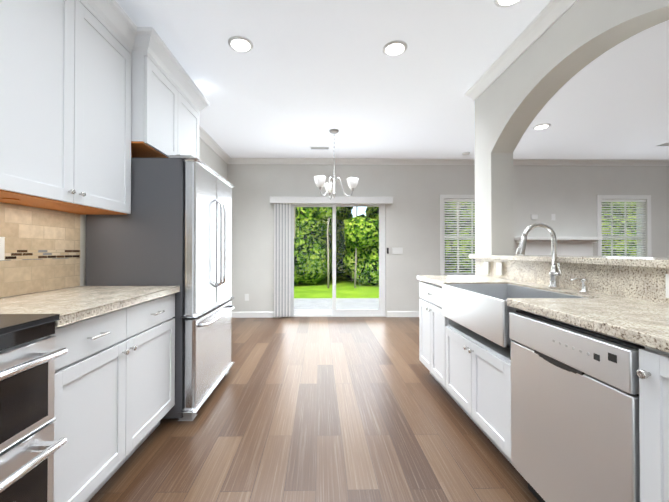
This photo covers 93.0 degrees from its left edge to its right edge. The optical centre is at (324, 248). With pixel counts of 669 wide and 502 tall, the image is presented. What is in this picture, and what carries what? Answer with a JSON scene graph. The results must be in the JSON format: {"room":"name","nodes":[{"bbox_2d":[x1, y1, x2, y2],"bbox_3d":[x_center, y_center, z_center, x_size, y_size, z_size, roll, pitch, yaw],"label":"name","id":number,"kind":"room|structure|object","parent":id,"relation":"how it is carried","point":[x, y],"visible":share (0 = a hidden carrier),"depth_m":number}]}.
{"room":"kitchen","nodes":[
{"label":"kitchen","id":0,"kind":"room"},
{"bbox_2d":[1,138,227,297],"bbox_3d":[-1.708,-0.206,1.839,0.180,2.740,7.610,0,0,-1],"label":"wall","id":1,"kind":"structure","parent":0,"point":[211,158],"depth_m":4.26},
{"bbox_2d":[0,202,79,297],"bbox_3d":[-1.597,0.005,1.022,0.010,0.471,2.135,0,0,-1],"label":"tile backsplash","id":2,"kind":"structure","parent":1,"relation":"attached to","point":[42,250],"depth_m":1.77},
{"bbox_2d":[0,237,4,259],"bbox_3d":[-1.597,0.002,1.544,0.010,0.116,0.076,0,0,-1],"label":"outlet","id":3,"kind":"object","parent":2,"relation":"attached to","point":[2,248],"visible":1,"depth_m":1.57},
{"bbox_2d":[0,0,131,214],"bbox_3d":[-1.446,-0.769,1.587,0.328,1.058,1.056,0,0,-1],"label":"upper cabinet","id":4,"kind":"object","parent":1,"relation":"attached to","point":[65,103],"depth_m":1.56},
{"bbox_2d":[79,0,209,114],"bbox_3d":[-1.362,-1.367,1.749,0.503,0.140,2.760,0,0,-1],"label":"crown molding","id":5,"kind":"structure","parent":4,"relation":"attached to","point":[112,17],"depth_m":2.11},
{"bbox_2d":[131,55,198,158],"bbox_3d":[-1.398,-0.995,2.587,0.457,0.590,0.928,0,0,-1],"label":"upper cabinet","id":6,"kind":"object","parent":1,"relation":"attached to","point":[164,119],"visible":0.42,"depth_m":2.31},
{"bbox_2d":[199,125,230,163],"bbox_3d":[-1.582,-1.528,1.852,0.072,0.095,7.250,0,0,-1],"label":"crown molding","id":7,"kind":"structure","parent":1,"relation":"attached to","point":[210,142],"depth_m":4.61},
{"bbox_2d":[89,316,538,501],"bbox_3d":[2.848,1.224,1.843,9.530,0.120,7.730,0,0,-1],"label":"floor","id":8,"kind":"structure","parent":0,"point":[330,409],"depth_m":1.98},
{"bbox_2d":[0,314,67,501],"bbox_3d":[-1.240,0.693,0.737,0.716,0.925,0.767,0,0,-1],"label":"range","id":9,"kind":"object","parent":8,"relation":"on","point":[29,355],"visible":1,"depth_m":1.01},
{"bbox_2d":[49,294,174,501],"bbox_3d":[-1.283,0.725,1.614,0.656,0.875,0.986,0,0,-1],"label":"base cabinet","id":10,"kind":"object","parent":8,"relation":"on","point":[114,402],"visible":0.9,"depth_m":1.46},
{"bbox_2d":[0,286,179,326],"bbox_3d":[-1.285,0.266,1.618,0.660,0.037,0.996,0,0,-1],"label":"countertop","id":11,"kind":"structure","parent":10,"relation":"on","point":[70,305],"depth_m":1.52},
{"bbox_2d":[86,155,234,420],"bbox_3d":[-1.216,0.272,2.579,0.795,1.795,0.946,0,0,-1],"label":"refrigerator","id":12,"kind":"object","parent":8,"relation":"on","point":[174,228],"visible":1,"depth_m":2.13},
{"bbox_2d":[419,281,533,391],"bbox_3d":[1.195,0.733,2.647,0.603,0.876,0.675,0,0,-1],"label":"base cabinet","id":13,"kind":"object","parent":8,"relation":"on","point":[432,324],"depth_m":2.61},
{"bbox_2d":[417,259,668,352],"bbox_3d":[1.216,0.187,1.619,0.640,0.195,3.040,0,0,-1],"label":"countertop","id":14,"kind":"structure","parent":13,"relation":"on","point":[629,303],"depth_m":1.50},
{"bbox_2d":[484,262,487,273],"bbox_3d":[1.470,0.178,2.881,0.009,0.099,0.053,0,0,-1],"label":"outlet","id":15,"kind":"object","parent":14,"relation":"attached to","point":[485,263],"depth_m":2.88},
{"bbox_2d":[496,263,501,274],"bbox_3d":[1.473,0.176,2.673,0.009,0.097,0.075,0,0,-1],"label":"outlet","id":16,"kind":"object","parent":14,"relation":"attached to","point":[498,268],"depth_m":2.67},
{"bbox_2d":[442,284,585,347],"bbox_3d":[1.123,0.379,1.964,0.496,0.233,0.782,0,0,-1],"label":"farmhouse sink","id":17,"kind":"object","parent":14,"relation":"in","point":[483,310],"visible":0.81,"depth_m":1.92},
{"bbox_2d":[516,223,561,288],"bbox_3d":[1.331,0.045,1.957,0.270,0.408,0.111,0,0,-1],"label":"gooseneck faucet","id":18,"kind":"object","parent":14,"relation":"on","point":[554,273],"visible":1,"depth_m":1.97},
{"bbox_2d":[570,278,589,292],"bbox_3d":[1.417,0.206,1.762,0.098,0.083,0.044,0,0,-1],"label":"soap dispenser","id":19,"kind":"object","parent":14,"relation":"on","point":[584,287],"visible":1,"depth_m":1.75},
{"bbox_2d":[665,274,668,297],"bbox_3d":[1.494,0.164,1.380,0.009,0.101,0.012,0,0,-1],"label":"outlet","id":20,"kind":"object","parent":14,"relation":"attached to","point":[667,275],"depth_m":1.38},
{"bbox_2d":[447,325,524,478],"bbox_3d":[1.206,0.865,1.962,0.603,0.600,0.818,0,0,-1],"label":"base cabinet","id":21,"kind":"object","parent":8,"relation":"on","point":[469,370],"depth_m":1.85},
{"bbox_2d":[514,237,602,255],"bbox_3d":[4.014,0.500,5.452,1.400,1.385,0.198,0,0,-1],"label":"fireplace mantel","id":22,"kind":"object","parent":8,"relation":"on","point":[574,246],"visible":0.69,"depth_m":5.46},
{"bbox_2d":[509,310,644,501],"bbox_3d":[1.186,0.730,1.244,0.573,0.858,0.610,0,0,-1],"label":"dishwasher","id":23,"kind":"object","parent":8,"relation":"on","point":[575,437],"visible":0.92,"depth_m":1.16},
{"bbox_2d":[627,341,668,501],"bbox_3d":[1.227,0.717,0.696,0.603,0.876,0.480,0,0,-1],"label":"base cabinet","id":24,"kind":"object","parent":8,"relation":"on","point":[653,372],"depth_m":0.89},
{"bbox_2d":[116,0,668,159],"bbox_3d":[2.848,-1.636,1.865,9.530,0.120,7.730,0,0,-1],"label":"ceiling","id":25,"kind":"structure","parent":0,"point":[300,78],"depth_m":2.95},
{"bbox_2d":[228,36,252,51],"bbox_3d":[-0.647,-1.565,2.442,0.190,0.010,0.190,0,0,-1],"label":"recessed light","id":26,"kind":"object","parent":25,"relation":"in","point":[239,43],"visible":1,"depth_m":2.43},
{"bbox_2d":[310,147,329,149],"bbox_3d":[-0.077,-1.547,4.902,0.300,0.009,0.120,0,0,-1],"label":"ceiling vent","id":27,"kind":"object","parent":25,"relation":"in","point":[319,148],"visible":1,"depth_m":4.91},
{"bbox_2d":[314,129,357,199],"bbox_3d":[0.149,-1.107,4.241,0.574,0.900,0.562,0,0,-1],"label":"pendant chandelier","id":28,"kind":"object","parent":25,"relation":"hanging from","point":[352,182],"visible":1,"depth_m":4.13},
{"bbox_2d":[383,40,406,55],"bbox_3d":[0.552,-1.565,2.492,0.190,0.010,0.190,0,0,-1],"label":"recessed light","id":29,"kind":"object","parent":25,"relation":"in","point":[395,48],"visible":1,"depth_m":2.48},
{"bbox_2d":[494,0,521,6],"bbox_3d":[1.161,-1.569,1.972,0.190,0.010,0.190,0,0,-1],"label":"recessed light","id":30,"kind":"object","parent":25,"relation":"in","point":[503,3],"visible":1,"depth_m":2.02},
{"bbox_2d":[533,124,550,129],"bbox_3d":[2.777,-1.553,4.059,0.190,0.010,0.190,0,0,-1],"label":"recessed light","id":31,"kind":"object","parent":25,"relation":"in","point":[540,126],"visible":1,"depth_m":4.04},
{"bbox_2d":[228,164,668,316],"bbox_3d":[2.786,-0.176,5.628,8.930,2.740,0.180,0,0,-1],"label":"wall","id":32,"kind":"structure","parent":0,"point":[566,196],"depth_m":5.52},
{"bbox_2d":[231,311,418,317],"bbox_3d":[2.787,1.143,5.521,8.930,0.100,0.014,0,0,-1],"label":"baseboard","id":33,"kind":"structure","parent":32,"relation":"attached to","point":[271,314],"depth_m":5.45},
{"bbox_2d":[270,196,392,203],"bbox_3d":[0.114,-0.820,5.446,2.100,0.115,0.103,0,0,-1],"label":"valance","id":34,"kind":"object","parent":32,"relation":"attached to","point":[327,200],"visible":0.94,"depth_m":5.40},
{"bbox_2d":[274,204,293,316],"bbox_3d":[-0.696,0.201,5.423,0.334,1.923,0.067,0,0,-1],"label":"vertical blinds","id":35,"kind":"object","parent":34,"relation":"hanging from","point":[283,260],"visible":1,"depth_m":5.41},
{"bbox_2d":[285,204,384,316],"bbox_3d":[0.166,0.175,5.577,1.782,2.036,0.130,0,0,-1],"label":"sliding glass door","id":36,"kind":"structure","parent":32,"relation":"in","point":[334,312],"depth_m":5.55},
{"bbox_2d":[387,248,402,253],"bbox_3d":[1.217,0.048,5.500,0.261,0.087,0.018,0,0,-1],"label":"light switch","id":37,"kind":"object","parent":32,"relation":"attached to","point":[397,250],"visible":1,"depth_m":5.49},
{"bbox_2d":[228,157,668,165],"bbox_3d":[2.788,-1.500,5.513,8.930,0.095,0.072,0,0,-1],"label":"crown molding","id":38,"kind":"structure","parent":32,"relation":"attached to","point":[459,161],"depth_m":5.50},
{"bbox_2d":[440,195,474,274],"bbox_3d":[2.492,-0.174,5.578,1.010,1.515,0.190,0,0,-1],"label":"dining room window","id":39,"kind":"structure","parent":32,"relation":"in","point":[457,199],"depth_m":5.55},
{"bbox_2d":[531,214,554,219],"bbox_3d":[3.827,-0.544,5.546,0.430,0.115,0.020,0,0,-1],"label":"light switch","id":40,"kind":"object","parent":32,"relation":"attached to","point":[536,216],"visible":1,"depth_m":5.54},
{"bbox_2d":[597,195,651,256],"bbox_3d":[5.261,-0.174,5.624,0.990,1.515,0.190,0,0,-1],"label":"living room window","id":41,"kind":"structure","parent":32,"relation":"in","point":[636,200],"depth_m":5.59},
{"bbox_2d":[475,0,668,254],"bbox_3d":[1.631,-0.771,0.713,0.200,1.628,4.880,0,0,-1],"label":"wall","id":42,"kind":"structure","parent":0,"point":[525,87],"depth_m":2.43},
{"bbox_2d":[464,0,577,100],"bbox_3d":[1.631,-1.537,0.755,0.344,0.095,4.952,0,0,-1],"label":"crown molding","id":43,"kind":"structure","parent":42,"relation":"attached to","point":[548,16],"depth_m":2.35},
{"bbox_3d":[1.627,0.627,1.627,0.178,1.070,3.030,0,0,-1],"label":"wall","id":44,"kind":"structure","parent":0,"visible":0},
{"bbox_2d":[469,255,668,267],"bbox_3d":[1.721,0.070,1.643,0.510,0.036,3.070,0,0,-1],"label":"bar","id":45,"kind":"object","parent":44,"relation":"on","point":[657,262],"visible":0.81,"depth_m":1.82},
{"label":"outside","id":46,"kind":"structure","parent":0,"visible":0},
{"bbox_2d":[294,277,378,297],"bbox_3d":[4.259,1.776,47.869,90.000,0.300,84.270,0,0,-1],"label":"lawn","id":47,"kind":"structure","parent":46,"point":[303,291],"depth_m":9.96},
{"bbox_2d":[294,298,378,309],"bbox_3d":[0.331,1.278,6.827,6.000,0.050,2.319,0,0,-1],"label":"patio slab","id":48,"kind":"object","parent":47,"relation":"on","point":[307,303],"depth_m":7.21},
{"bbox_2d":[294,202,636,287],"bbox_3d":[5.353,-4.159,15.297,34.971,11.037,10.620,0,0,-1],"label":"tree","id":49,"kind":"object","parent":47,"relation":"on","point":[305,236],"depth_m":10.87}
]}

